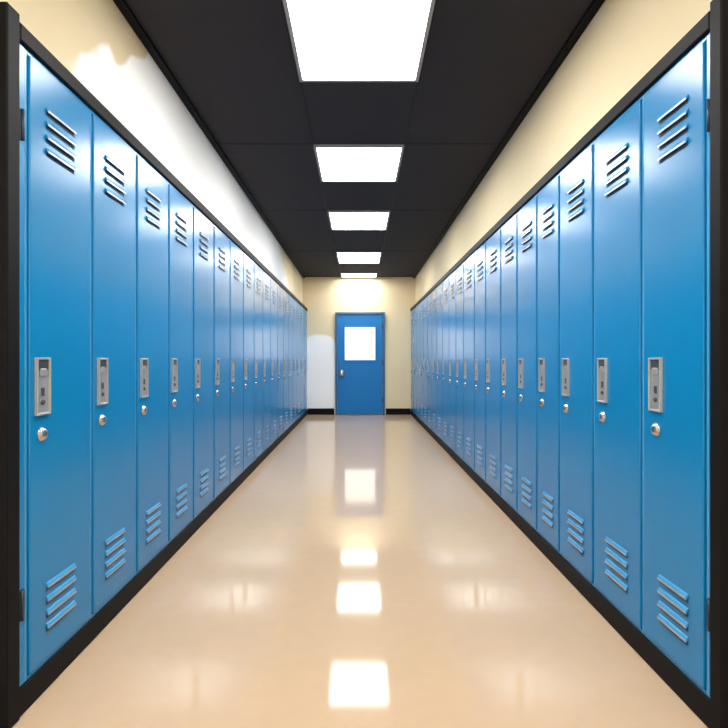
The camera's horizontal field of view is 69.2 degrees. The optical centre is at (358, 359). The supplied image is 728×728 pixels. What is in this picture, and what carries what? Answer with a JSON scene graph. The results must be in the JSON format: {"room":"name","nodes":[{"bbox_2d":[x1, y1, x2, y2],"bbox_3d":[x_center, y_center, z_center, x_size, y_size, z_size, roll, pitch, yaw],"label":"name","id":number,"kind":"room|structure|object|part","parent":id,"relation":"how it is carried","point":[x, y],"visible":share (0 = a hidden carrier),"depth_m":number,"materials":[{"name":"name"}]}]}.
{"room":"school corridor","nodes":[
{"label":"school corridor","id":0,"kind":"room"},
{"bbox_2d":[0,0,302,303],"bbox_3d":[-1.340,-0.273,3.825,0.520,2.645,12.650,0,0,0],"label":"wall","id":1,"kind":"structure","parent":0,"point":[92,39],"depth_m":2.66,"materials":[{"name":"beige paint"}]},
{"bbox_2d":[20,411,306,716],"bbox_3d":[-1.207,1.008,5.845,0.426,0.084,8.606,0,0,0],"label":"baseboard","id":2,"kind":"structure","parent":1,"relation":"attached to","point":[32,688],"depth_m":2.16,"materials":[{"name":"black rubber"}]},
{"bbox_2d":[20,44,24,685],"bbox_3d":[-1.205,0.015,1.561,0.431,1.900,0.036,0,0,0],"label":"end panel","id":3,"kind":"object","parent":2,"relation":"on","point":[22,50],"depth_m":1.57,"materials":[{"name":"metal"}]},
{"bbox_2d":[25,49,89,680],"bbox_3d":[-1.198,0.015,1.772,0.439,1.900,0.384,0,0,0],"label":"locker","id":4,"kind":"object","parent":2,"relation":"on","point":[57,122],"visible":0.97,"depth_m":1.73,"materials":[{"name":"blue metal"}]},
{"bbox_2d":[90,109,134,618],"bbox_3d":[-1.198,0.015,2.162,0.439,1.900,0.394,0,0,0],"label":"locker","id":5,"kind":"object","parent":2,"relation":"on","point":[112,160],"visible":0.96,"depth_m":2.12,"materials":[{"name":"blue metal"}]},
{"bbox_2d":[135,151,167,574],"bbox_3d":[-1.198,0.015,2.559,0.439,1.900,0.399,0,0,0],"label":"locker","id":6,"kind":"object","parent":2,"relation":"on","point":[151,188],"visible":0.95,"depth_m":2.53,"materials":[{"name":"blue metal"}]},
{"bbox_2d":[168,182,192,543],"bbox_3d":[-1.198,0.015,2.965,0.439,1.900,0.409,0,0,0],"label":"locker","id":7,"kind":"object","parent":2,"relation":"on","point":[180,210],"visible":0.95,"depth_m":2.94,"materials":[{"name":"blue metal"}]},
{"bbox_2d":[192,205,212,519],"bbox_3d":[-1.198,0.015,3.394,0.439,1.900,0.449,0,0,0],"label":"locker","id":8,"kind":"object","parent":2,"relation":"on","point":[202,226],"visible":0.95,"depth_m":3.35,"materials":[{"name":"blue metal"}]},
{"bbox_2d":[213,224,229,499],"bbox_3d":[-1.198,0.015,3.845,0.439,1.900,0.449,0,0,0],"label":"locker","id":9,"kind":"object","parent":2,"relation":"on","point":[221,242],"visible":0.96,"depth_m":3.81,"materials":[{"name":"blue metal"}]},
{"bbox_2d":[229,239,242,484],"bbox_3d":[-1.198,0.015,4.304,0.439,1.900,0.469,0,0,0],"label":"locker","id":10,"kind":"object","parent":2,"relation":"on","point":[236,254],"visible":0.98,"depth_m":4.28,"materials":[{"name":"blue metal"}]},
{"bbox_2d":[243,252,253,470],"bbox_3d":[-1.198,0.015,4.769,0.439,1.900,0.459,0,0,0],"label":"locker","id":11,"kind":"object","parent":2,"relation":"on","point":[248,265],"visible":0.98,"depth_m":4.75,"materials":[{"name":"blue metal"}]},
{"bbox_2d":[253,261,262,461],"bbox_3d":[-1.198,0.015,5.229,0.439,1.900,0.459,0,0,0],"label":"locker","id":12,"kind":"object","parent":2,"relation":"on","point":[258,273],"visible":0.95,"depth_m":5.22,"materials":[{"name":"blue metal"}]},
{"bbox_2d":[262,270,269,452],"bbox_3d":[-1.198,0.015,5.699,0.439,1.900,0.479,0,0,0],"label":"locker","id":13,"kind":"object","parent":2,"relation":"on","point":[266,278],"visible":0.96,"depth_m":5.67,"materials":[{"name":"blue metal"}]},
{"bbox_2d":[270,277,276,444],"bbox_3d":[-1.198,0.015,6.189,0.439,1.900,0.499,0,0,0],"label":"locker","id":14,"kind":"object","parent":2,"relation":"on","point":[273,285],"visible":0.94,"depth_m":6.13,"materials":[{"name":"blue metal"}]},
{"bbox_2d":[277,284,282,438],"bbox_3d":[-1.198,0.015,6.689,0.439,1.900,0.499,0,0,0],"label":"locker","id":15,"kind":"object","parent":2,"relation":"on","point":[279,289],"visible":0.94,"depth_m":6.60,"materials":[{"name":"blue metal"}]},
{"bbox_2d":[283,289,287,432],"bbox_3d":[-1.198,0.015,7.194,0.439,1.900,0.509,0,0,0],"label":"locker","id":16,"kind":"object","parent":2,"relation":"on","point":[285,294],"visible":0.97,"depth_m":7.13,"materials":[{"name":"blue metal"}]},
{"bbox_2d":[288,294,292,427],"bbox_3d":[-1.198,0.015,7.699,0.439,1.900,0.499,0,0,0],"label":"locker","id":17,"kind":"object","parent":2,"relation":"on","point":[290,299],"visible":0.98,"depth_m":7.66,"materials":[{"name":"blue metal"}]},
{"bbox_2d":[293,299,296,422],"bbox_3d":[-1.198,0.015,8.200,0.439,1.900,0.499,0,0,0],"label":"locker","id":18,"kind":"object","parent":2,"relation":"on","point":[294,301],"visible":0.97,"depth_m":8.13,"materials":[{"name":"blue metal"}]},
{"bbox_2d":[297,302,300,418],"bbox_3d":[-1.198,0.015,8.725,0.439,1.900,0.549,0,0,0],"label":"locker","id":19,"kind":"object","parent":2,"relation":"on","point":[298,304],"visible":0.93,"depth_m":8.67,"materials":[{"name":"blue metal"}]},
{"bbox_2d":[300,305,303,414],"bbox_3d":[-1.198,0.015,9.274,0.439,1.900,0.549,0,0,0],"label":"locker","id":20,"kind":"object","parent":2,"relation":"on","point":[302,308],"visible":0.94,"depth_m":9.28,"materials":[{"name":"blue metal"}]},
{"bbox_2d":[304,309,306,412],"bbox_3d":[-1.198,0.015,9.825,0.439,1.900,0.549,0,0,0],"label":"locker","id":21,"kind":"object","parent":2,"relation":"on","point":[305,311],"visible":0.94,"depth_m":9.80,"materials":[{"name":"blue metal"}]},
{"bbox_2d":[20,23,307,310],"bbox_3d":[-1.204,-0.963,5.845,0.432,0.053,8.606,0,0,0],"label":"trim","id":22,"kind":"structure","parent":1,"relation":"attached to","point":[28,40],"depth_m":2.14,"materials":[{"name":"black paint"}]},
{"bbox_2d":[113,0,304,277],"bbox_3d":[-1.057,-1.583,3.825,0.044,0.021,12.649,0,0,0],"label":"trim","id":23,"kind":"structure","parent":1,"relation":"attached to","point":[122,5],"depth_m":3.19,"materials":[{"name":"black paint"}]},
{"bbox_2d":[125,0,592,276],"bbox_3d":[0.000,-1.645,3.875,3.200,0.100,12.750,0,0,0],"label":"ceiling","id":24,"kind":"structure","parent":0,"point":[232,59],"depth_m":3.30,"materials":[{"name":"grey tile"}]},
{"bbox_2d":[219,0,498,275],"bbox_3d":[0.000,-1.593,3.824,2.068,0.004,12.648,0,0,0],"label":"grid","id":25,"kind":"object","parent":24,"relation":"attached to","point":[281,1],"visible":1,"depth_m":3.90,"materials":[{"name":"black metal"}]},
{"bbox_2d":[283,0,434,81],"bbox_3d":[0.000,-1.584,2.565,0.670,0.021,0.850,0,0,0],"label":"ceiling light panel","id":26,"kind":"object","parent":24,"relation":"in","point":[332,40],"depth_m":2.59,"materials":[{"name":"white plastic"}]},
{"bbox_2d":[314,144,403,181],"bbox_3d":[0.000,-1.584,4.285,0.670,0.021,0.770,0,0,0],"label":"ceiling light panel","id":27,"kind":"object","parent":24,"relation":"in","point":[335,162],"depth_m":4.22,"materials":[{"name":"white plastic"}]},
{"bbox_2d":[328,210,389,229],"bbox_3d":[0.000,-1.584,6.010,0.670,0.021,0.780,0,0,0],"label":"ceiling light panel","id":28,"kind":"object","parent":24,"relation":"in","point":[339,219],"depth_m":5.93,"materials":[{"name":"white plastic"}]},
{"bbox_2d":[336,251,381,263],"bbox_3d":[0.000,-1.584,8.185,0.670,0.021,0.870,0,0,0],"label":"ceiling light panel","id":29,"kind":"object","parent":24,"relation":"in","point":[344,257],"depth_m":8.13,"materials":[{"name":"white plastic"}]},
{"bbox_2d":[341,273,376,276],"bbox_3d":[0.000,-1.584,9.835,0.670,0.021,0.430,0,0,0],"label":"ceiling light panel","id":30,"kind":"object","parent":24,"relation":"in","point":[342,274],"depth_m":9.79,"materials":[{"name":"white plastic"}]},
{"bbox_2d":[303,277,414,414],"bbox_3d":[0.000,-0.273,10.200,3.200,2.645,0.100,0,0,0],"label":"wall","id":31,"kind":"structure","parent":0,"point":[323,297],"depth_m":10.15,"materials":[{"name":"beige paint"}]},
{"bbox_2d":[307,408,410,414],"bbox_3d":[0.000,0.990,10.142,1.984,0.120,0.015,0,0,0],"label":"baseboard","id":32,"kind":"structure","parent":31,"relation":"attached to","point":[310,411],"depth_m":10.13,"materials":[{"name":"black rubber"}]},
{"bbox_2d":[338,315,381,413],"bbox_3d":[0.020,0.086,10.091,0.860,1.903,0.111,0,0,0],"label":"leaf","id":33,"kind":"object","parent":31,"relation":"attached to","point":[360,388],"depth_m":10.11,"materials":[{"name":"blue paint"}]},
{"bbox_3d":[-0.330,0.250,10.075,0.120,0.120,0.078,0,0,0],"label":"knob","id":34,"kind":"part","parent":33,"relation":"part of","materials":[{"name":"silver metal"}]},
{"bbox_2d":[344,326,375,360],"bbox_3d":[0.020,-0.315,10.123,0.620,0.670,0.033,0,0,0],"label":"window moulding","id":35,"kind":"structure","parent":33,"relation":"attached to","point":[344,326],"depth_m":10.11,"materials":[{"name":"blue paint"}]},
{"bbox_2d":[345,327,374,359],"bbox_3d":[0.020,-0.315,10.132,0.600,0.650,0.010,0,0,0],"label":"window pane","id":36,"kind":"object","parent":35,"relation":"in","point":[359,341],"depth_m":10.13,"materials":[{"name":"white glass"}]},
{"bbox_2d":[335,312,384,414],"bbox_3d":[0.020,0.068,10.124,0.950,1.965,0.050,0,0,0],"label":"frame","id":37,"kind":"object","parent":31,"relation":"attached to","point":[336,313],"visible":1,"depth_m":10.10,"materials":[{"name":"blue paint"}]},
{"bbox_2d":[12,415,707,727],"bbox_3d":[0.000,1.100,3.875,3.200,0.100,12.750,0,0,0],"label":"floor","id":38,"kind":"structure","parent":0,"point":[358,576],"depth_m":2.09,"materials":[{"name":"beige tile"}]},
{"bbox_2d":[0,2,19,727],"bbox_3d":[-1.204,0.020,1.512,0.432,2.060,0.057,0,0,0],"label":"end post","id":39,"kind":"object","parent":38,"relation":"on","point":[9,17],"visible":1,"depth_m":1.49,"materials":[{"name":"black metal"}]},
{"bbox_2d":[710,0,727,727],"bbox_3d":[1.204,0.020,1.466,0.432,2.060,0.049,0,0,0],"label":"end post","id":40,"kind":"object","parent":38,"relation":"on","point":[718,9],"visible":1,"depth_m":1.45,"materials":[{"name":"black metal"}]},
{"bbox_2d":[415,0,711,303],"bbox_3d":[1.340,-0.273,3.825,0.520,2.645,12.650,0,0,0],"label":"wall","id":41,"kind":"structure","parent":0,"point":[624,39],"depth_m":2.65,"materials":[{"name":"beige paint"}]},
{"bbox_2d":[413,0,604,277],"bbox_3d":[1.057,-1.583,3.825,0.044,0.021,12.649,0,0,0],"label":"trim","id":42,"kind":"structure","parent":41,"relation":"attached to","point":[595,5],"depth_m":3.19,"materials":[{"name":"black paint"}]},
{"bbox_2d":[410,11,709,310],"bbox_3d":[1.204,-0.963,5.819,0.432,0.053,8.657,0,0,0],"label":"trim","id":43,"kind":"structure","parent":41,"relation":"attached to","point":[701,29],"depth_m":2.07,"materials":[{"name":"black paint"}]},
{"bbox_2d":[411,411,709,727],"bbox_3d":[1.207,1.008,5.819,0.426,0.084,8.657,0,0,0],"label":"baseboard","id":44,"kind":"structure","parent":41,"relation":"attached to","point":[686,690],"depth_m":2.10,"materials":[{"name":"black rubber"}]},
{"bbox_2d":[411,309,413,412],"bbox_3d":[1.198,0.015,9.825,0.439,1.900,0.549,0,0,0],"label":"locker","id":45,"kind":"object","parent":44,"relation":"on","point":[412,311],"visible":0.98,"depth_m":9.80,"materials":[{"name":"blue metal"}]},
{"bbox_2d":[414,306,416,414],"bbox_3d":[1.198,0.015,9.300,0.439,1.900,0.499,0,0,0],"label":"locker","id":46,"kind":"object","parent":44,"relation":"on","point":[415,308],"visible":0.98,"depth_m":9.28,"materials":[{"name":"blue metal"}]},
{"bbox_2d":[417,303,419,417],"bbox_3d":[1.198,0.015,8.815,0.439,1.900,0.469,0,0,0],"label":"locker","id":47,"kind":"object","parent":44,"relation":"on","point":[418,305],"visible":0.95,"depth_m":8.81,"materials":[{"name":"blue metal"}]},
{"bbox_2d":[420,300,423,421],"bbox_3d":[1.198,0.015,8.345,0.439,1.900,0.469,0,0,0],"label":"locker","id":48,"kind":"object","parent":44,"relation":"on","point":[422,302],"visible":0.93,"depth_m":8.32,"materials":[{"name":"blue metal"}]},
{"bbox_2d":[423,296,427,425],"bbox_3d":[1.198,0.015,7.880,0.439,1.900,0.459,0,0,0],"label":"locker","id":49,"kind":"object","parent":44,"relation":"on","point":[426,298],"visible":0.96,"depth_m":7.85,"materials":[{"name":"blue metal"}]},
{"bbox_2d":[427,292,431,429],"bbox_3d":[1.198,0.015,7.420,0.439,1.900,0.459,0,0,0],"label":"locker","id":50,"kind":"object","parent":44,"relation":"on","point":[429,360],"visible":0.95,"depth_m":7.37,"materials":[{"name":"blue metal"}]},
{"bbox_2d":[432,288,436,434],"bbox_3d":[1.198,0.015,6.965,0.439,1.900,0.449,0,0,0],"label":"locker","id":51,"kind":"object","parent":44,"relation":"on","point":[434,292],"visible":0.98,"depth_m":6.94,"materials":[{"name":"blue metal"}]},
{"bbox_2d":[437,282,442,440],"bbox_3d":[1.198,0.015,6.510,0.439,1.900,0.459,0,0,0],"label":"locker","id":52,"kind":"object","parent":44,"relation":"on","point":[440,287],"visible":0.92,"depth_m":6.46,"materials":[{"name":"blue metal"}]},
{"bbox_2d":[442,275,449,446],"bbox_3d":[1.198,0.015,6.054,0.439,1.900,0.449,0,0,0],"label":"locker","id":53,"kind":"object","parent":44,"relation":"on","point":[445,361],"visible":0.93,"depth_m":6.01,"materials":[{"name":"blue metal"}]},
{"bbox_2d":[449,269,456,453],"bbox_3d":[1.198,0.015,5.620,0.439,1.900,0.419,0,0,0],"label":"locker","id":54,"kind":"object","parent":44,"relation":"on","point":[452,278],"visible":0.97,"depth_m":5.61,"materials":[{"name":"blue metal"}]},
{"bbox_2d":[456,262,463,460],"bbox_3d":[1.198,0.015,5.210,0.439,1.900,0.399,0,0,0],"label":"locker","id":55,"kind":"object","parent":44,"relation":"on","point":[460,270],"visible":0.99,"depth_m":5.17,"materials":[{"name":"blue metal"}]},
{"bbox_2d":[464,252,474,470],"bbox_3d":[1.198,0.015,4.779,0.439,1.900,0.459,0,0,0],"label":"locker","id":56,"kind":"object","parent":44,"relation":"on","point":[469,264],"visible":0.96,"depth_m":4.75,"materials":[{"name":"blue metal"}]},
{"bbox_2d":[475,241,486,482],"bbox_3d":[1.198,0.015,4.345,0.439,1.900,0.409,0,0,0],"label":"locker","id":57,"kind":"object","parent":44,"relation":"on","point":[480,253],"visible":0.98,"depth_m":4.32,"materials":[{"name":"blue metal"}]},
{"bbox_2d":[486,227,501,496],"bbox_3d":[1.198,0.015,3.920,0.439,1.900,0.439,0,0,0],"label":"locker","id":58,"kind":"object","parent":44,"relation":"on","point":[493,244],"visible":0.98,"depth_m":3.90,"materials":[{"name":"blue metal"}]},
{"bbox_2d":[501,212,517,512],"bbox_3d":[1.198,0.015,3.510,0.439,1.900,0.379,0,0,0],"label":"locker","id":59,"kind":"object","parent":44,"relation":"on","point":[509,230],"visible":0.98,"depth_m":3.48,"materials":[{"name":"blue metal"}]},
{"bbox_2d":[518,193,537,531],"bbox_3d":[1.198,0.015,3.135,0.439,1.900,0.369,0,0,0],"label":"locker","id":60,"kind":"object","parent":44,"relation":"on","point":[528,214],"visible":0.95,"depth_m":3.09,"materials":[{"name":"blue metal"}]},
{"bbox_2d":[538,172,560,553],"bbox_3d":[1.198,0.015,2.784,0.439,1.900,0.329,0,0,0],"label":"locker","id":61,"kind":"object","parent":44,"relation":"on","point":[549,195],"visible":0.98,"depth_m":2.77,"materials":[{"name":"blue metal"}]},
{"bbox_2d":[560,140,594,586],"bbox_3d":[1.198,0.015,2.429,0.439,1.900,0.379,0,0,0],"label":"locker","id":62,"kind":"object","parent":44,"relation":"on","point":[577,179],"visible":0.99,"depth_m":2.39,"materials":[{"name":"blue metal"}]},
{"bbox_2d":[595,94,643,633],"bbox_3d":[1.198,0.015,2.047,0.439,1.900,0.384,0,0,0],"label":"locker","id":63,"kind":"object","parent":44,"relation":"on","point":[619,149],"visible":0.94,"depth_m":2.01,"materials":[{"name":"blue metal"}]},
{"bbox_2d":[644,34,708,696],"bbox_3d":[1.198,0.015,1.682,0.439,1.900,0.344,0,0,0],"label":"locker","id":64,"kind":"object","parent":44,"relation":"on","point":[676,136],"visible":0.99,"depth_m":1.65,"materials":[{"name":"blue metal"}]},
{"bbox_2d":[707,33,709,697],"bbox_3d":[1.204,0.015,1.500,0.431,1.900,0.018,0,0,0],"label":"end panel","id":65,"kind":"object","parent":44,"relation":"on","point":[708,100],"depth_m":1.50,"materials":[{"name":"metal"}]}
]}

